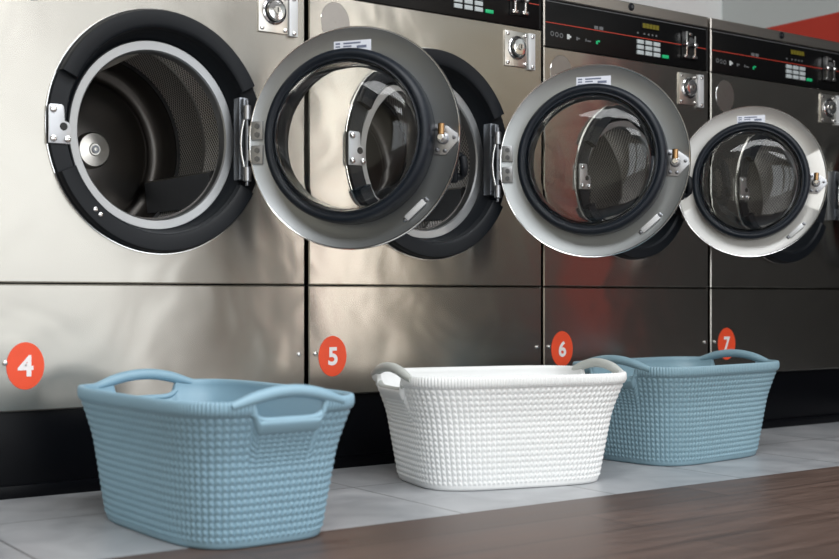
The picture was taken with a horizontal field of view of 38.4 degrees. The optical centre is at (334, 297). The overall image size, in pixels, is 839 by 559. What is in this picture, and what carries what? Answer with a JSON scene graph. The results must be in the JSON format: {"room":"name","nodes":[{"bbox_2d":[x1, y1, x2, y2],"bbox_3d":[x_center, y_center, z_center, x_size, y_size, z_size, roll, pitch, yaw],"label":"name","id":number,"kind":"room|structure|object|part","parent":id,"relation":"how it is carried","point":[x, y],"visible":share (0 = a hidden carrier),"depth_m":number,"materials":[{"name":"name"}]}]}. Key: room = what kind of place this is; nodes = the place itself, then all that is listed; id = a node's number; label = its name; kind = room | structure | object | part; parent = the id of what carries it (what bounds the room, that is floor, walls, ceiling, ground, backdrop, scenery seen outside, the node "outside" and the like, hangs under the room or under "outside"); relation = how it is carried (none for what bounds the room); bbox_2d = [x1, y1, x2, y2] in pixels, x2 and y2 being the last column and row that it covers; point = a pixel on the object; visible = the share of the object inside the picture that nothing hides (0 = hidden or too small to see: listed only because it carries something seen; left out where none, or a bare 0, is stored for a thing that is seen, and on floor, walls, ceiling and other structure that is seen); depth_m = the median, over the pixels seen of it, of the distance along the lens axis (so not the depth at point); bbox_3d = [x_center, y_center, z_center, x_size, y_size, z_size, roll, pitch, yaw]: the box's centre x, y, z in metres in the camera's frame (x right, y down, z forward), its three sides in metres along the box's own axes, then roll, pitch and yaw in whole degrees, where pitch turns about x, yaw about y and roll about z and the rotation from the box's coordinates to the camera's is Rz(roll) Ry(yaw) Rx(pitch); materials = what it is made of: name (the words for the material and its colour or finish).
{"room":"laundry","nodes":[
{"label":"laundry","id":0,"kind":"room"},
{"bbox_2d":[0,422,838,558],"bbox_3d":[0.724,0.485,0.721,7.200,0.050,7.020,0,0,-33],"label":"floor","id":1,"kind":"structure","parent":0,"point":[790,515],"depth_m":2.50,"materials":[{"name":"brown wood"}]},
{"bbox_2d":[77,369,353,549],"bbox_3d":[-0.254,0.309,2.432,0.401,0.302,0.614,0,0,-36],"label":"laundry basket","id":2,"kind":"object","parent":1,"relation":"on","point":[208,464],"visible":1,"depth_m":2.23,"materials":[{"name":"blue plastic"}]},
{"bbox_3d":[-0.425,0.193,2.672,0.248,0.071,0.024,0,0,-36],"label":"handle","id":3,"kind":"part","parent":2,"relation":"part of","materials":[{"name":"blue plastic"}]},
{"bbox_3d":[-0.082,0.193,2.192,0.248,0.071,0.024,0,0,-36],"label":"handle","id":4,"kind":"part","parent":2,"relation":"part of","materials":[{"name":"blue plastic"}]},
{"bbox_2d":[0,0,467,499],"bbox_3d":[-0.466,-0.267,3.182,1.009,1.454,1.419,0,0,-33],"label":"washing machine","id":5,"kind":"object","parent":1,"relation":"on","point":[167,167],"visible":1,"depth_m":2.88,"materials":[{"name":"silver metal"}]},
{"bbox_3d":[-0.441,0.361,2.973,0.822,0.198,0.056,0,0,-33],"label":"kick plate","id":6,"kind":"part","parent":5,"relation":"part of","materials":[{"name":"black metal"}]},
{"bbox_3d":[-0.638,-0.405,2.787,0.055,0.091,0.011,0,0,-33],"label":"strike plate","id":7,"kind":"part","parent":5,"relation":"part of","materials":[{"name":"metal"}]},
{"bbox_3d":[-0.435,-0.407,2.949,0.584,0.603,0.082,0,0,-33],"label":"porthole frame","id":8,"kind":"part","parent":5,"relation":"part of","materials":[{"name":"black plastic"}]},
{"bbox_3d":[-0.429,0.114,2.954,0.822,0.292,0.020,0,0,-33],"label":"panel","id":9,"kind":"part","parent":5,"relation":"part of","materials":[{"name":"silver metal"}]},
{"bbox_3d":[-0.429,-0.423,2.954,0.822,0.774,0.020,0,0,-33],"label":"panel","id":10,"kind":"part","parent":5,"relation":"part of","materials":[{"name":"silver metal"}]},
{"bbox_3d":[0.024,-0.390,2.879,0.360,0.360,0.124,0,0,20],"label":"door glass","id":11,"kind":"part","parent":5,"relation":"part of","materials":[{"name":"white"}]},
{"bbox_3d":[0.297,-0.317,2.904,0.052,0.078,0.032,0,0,20],"label":"door handle","id":12,"kind":"part","parent":5,"relation":"part of","materials":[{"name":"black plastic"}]},
{"bbox_2d":[300,0,692,468],"bbox_3d":[0.223,-0.267,3.639,0.993,1.454,1.408,0,0,-33],"label":"washing machine","id":13,"kind":"object","parent":1,"relation":"on","point":[576,145],"visible":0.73,"depth_m":3.36,"materials":[{"name":"silver metal"}]},
{"bbox_3d":[0.261,0.361,3.432,0.829,0.198,0.056,0,0,-33],"label":"kick plate","id":14,"kind":"part","parent":13,"relation":"part of","materials":[{"name":"black metal"}]},
{"bbox_3d":[0.273,0.114,3.413,0.829,0.292,0.020,0,0,-33],"label":"panel","id":15,"kind":"part","parent":13,"relation":"part of","materials":[{"name":"silver metal"}]},
{"bbox_3d":[0.273,-0.423,3.413,0.829,0.774,0.020,0,0,-33],"label":"panel","id":16,"kind":"part","parent":13,"relation":"part of","materials":[{"name":"silver metal"}]},
{"bbox_3d":[0.264,-0.407,3.406,0.584,0.603,0.082,0,0,-33],"label":"porthole frame","id":17,"kind":"part","parent":13,"relation":"part of","materials":[{"name":"black plastic"}]},
{"bbox_3d":[0.270,-0.884,3.417,0.829,0.144,0.030,0,0,-33],"label":"control panel","id":18,"kind":"part","parent":13,"relation":"part of","materials":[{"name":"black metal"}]},
{"bbox_3d":[0.709,-0.386,3.334,0.351,0.360,0.124,0,0,20],"label":"door glass","id":19,"kind":"part","parent":13,"relation":"part of","materials":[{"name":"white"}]},
{"bbox_3d":[0.977,-0.313,3.361,0.052,0.078,0.032,0,0,20],"label":"door handle","id":20,"kind":"part","parent":13,"relation":"part of","materials":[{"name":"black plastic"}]},
{"bbox_2d":[371,358,626,490],"bbox_3d":[0.413,0.309,3.046,0.614,0.302,0.401,0,0,-20],"label":"laundry basket","id":21,"kind":"object","parent":1,"relation":"on","point":[474,428],"visible":1,"depth_m":2.88,"materials":[{"name":"white plastic"}]},
{"bbox_3d":[0.136,0.193,2.946,0.024,0.071,0.248,0,0,-20],"label":"handle","id":22,"kind":"part","parent":21,"relation":"part of","materials":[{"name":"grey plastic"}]},
{"bbox_3d":[0.691,0.193,3.146,0.024,0.071,0.248,0,0,-20],"label":"handle","id":23,"kind":"part","parent":21,"relation":"part of","materials":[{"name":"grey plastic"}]},
{"bbox_2d":[572,349,779,465],"bbox_3d":[0.998,0.309,3.502,0.614,0.302,0.401,0,0,-39],"label":"laundry basket","id":24,"kind":"object","parent":1,"relation":"on","point":[670,410],"visible":0.8,"depth_m":3.31,"materials":[{"name":"blue plastic"}]},
{"bbox_3d":[0.768,0.193,3.317,0.024,0.071,0.248,0,0,-39],"label":"handle","id":25,"kind":"part","parent":24,"relation":"part of","materials":[{"name":"blue plastic"}]},
{"bbox_3d":[1.227,0.193,3.688,0.024,0.071,0.248,0,0,-39],"label":"handle","id":26,"kind":"part","parent":24,"relation":"part of","materials":[{"name":"blue plastic"}]},
{"bbox_2d":[537,0,827,365],"bbox_3d":[0.851,-0.243,4.086,0.856,1.407,1.347,0,0,-33],"label":"washing machine","id":27,"kind":"object","parent":1,"relation":"on","point":[751,165],"visible":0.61,"depth_m":3.78,"materials":[{"name":"silver metal"}]},
{"bbox_3d":[0.941,0.114,3.850,0.747,0.292,0.020,0,0,-33],"label":"panel","id":28,"kind":"part","parent":27,"relation":"part of","materials":[{"name":"silver metal"}]},
{"bbox_3d":[0.941,-0.399,3.850,0.747,0.727,0.020,0,0,-33],"label":"panel","id":29,"kind":"part","parent":27,"relation":"part of","materials":[{"name":"silver metal"}]},
{"bbox_3d":[0.938,-0.837,3.854,0.747,0.144,0.030,0,0,-33],"label":"control panel","id":30,"kind":"part","parent":27,"relation":"part of","materials":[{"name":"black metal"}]},
{"bbox_3d":[0.864,-0.929,3.967,0.747,0.036,0.300,0,0,-33],"label":"trim","id":31,"kind":"part","parent":27,"relation":"part of","materials":[{"name":"silver metal"}]},
{"bbox_3d":[0.947,-0.378,3.853,0.501,0.517,0.082,0,0,-33],"label":"porthole frame","id":32,"kind":"part","parent":27,"relation":"part of","materials":[{"name":"black plastic"}]},
{"bbox_3d":[1.302,-0.369,3.762,0.301,0.317,0.108,0,0,20],"label":"door glass","id":33,"kind":"part","parent":27,"relation":"part of","materials":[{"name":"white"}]},
{"bbox_3d":[1.534,-0.305,3.795,0.045,0.069,0.030,0,0,20],"label":"door handle","id":34,"kind":"part","parent":27,"relation":"part of","materials":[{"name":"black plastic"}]},
{"bbox_2d":[703,18,838,428],"bbox_3d":[1.548,-0.243,4.641,1.111,1.407,1.181,0,0,-33],"label":"washing machine","id":35,"kind":"object","parent":1,"relation":"on","point":[782,306],"visible":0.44,"depth_m":4.29,"materials":[{"name":"silver metal"}]},
{"bbox_3d":[1.574,-0.837,4.270,0.747,0.144,0.030,0,0,-33],"label":"control panel","id":36,"kind":"part","parent":35,"relation":"part of","materials":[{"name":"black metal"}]},
{"bbox_3d":[1.500,-0.929,4.383,0.747,0.036,0.300,0,0,-33],"label":"trim","id":37,"kind":"part","parent":35,"relation":"part of","materials":[{"name":"silver metal"}]},
{"bbox_3d":[1.577,0.114,4.266,0.747,0.292,0.020,0,0,-33],"label":"panel","id":38,"kind":"part","parent":35,"relation":"part of","materials":[{"name":"silver metal"}]},
{"bbox_3d":[1.577,-0.399,4.266,0.747,0.727,0.020,0,0,-33],"label":"panel","id":39,"kind":"part","parent":35,"relation":"part of","materials":[{"name":"silver metal"}]},
{"bbox_3d":[1.583,-0.378,4.269,0.501,0.517,0.082,0,0,-33],"label":"porthole frame","id":40,"kind":"part","parent":35,"relation":"part of","materials":[{"name":"black plastic"}]},
{"bbox_3d":[1.565,0.361,4.284,0.747,0.198,0.056,0,0,-33],"label":"kick plate","id":41,"kind":"part","parent":35,"relation":"part of","materials":[{"name":"black metal"}]},
{"bbox_2d":[620,0,721,19],"bbox_3d":[-1.183,-1.015,3.727,7.300,2.950,0.100,0,0,-33],"label":"wall","id":42,"kind":"structure","parent":0,"point":[706,8],"depth_m":5.51,"materials":[{"name":"white paint"}]},
{"bbox_2d":[722,0,838,41],"bbox_3d":[3.778,-1.015,2.719,0.100,2.950,7.020,0,0,-33],"label":"wall","id":43,"kind":"structure","parent":0,"point":[819,19],"depth_m":5.32,"materials":[{"name":"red paint"}]}
]}

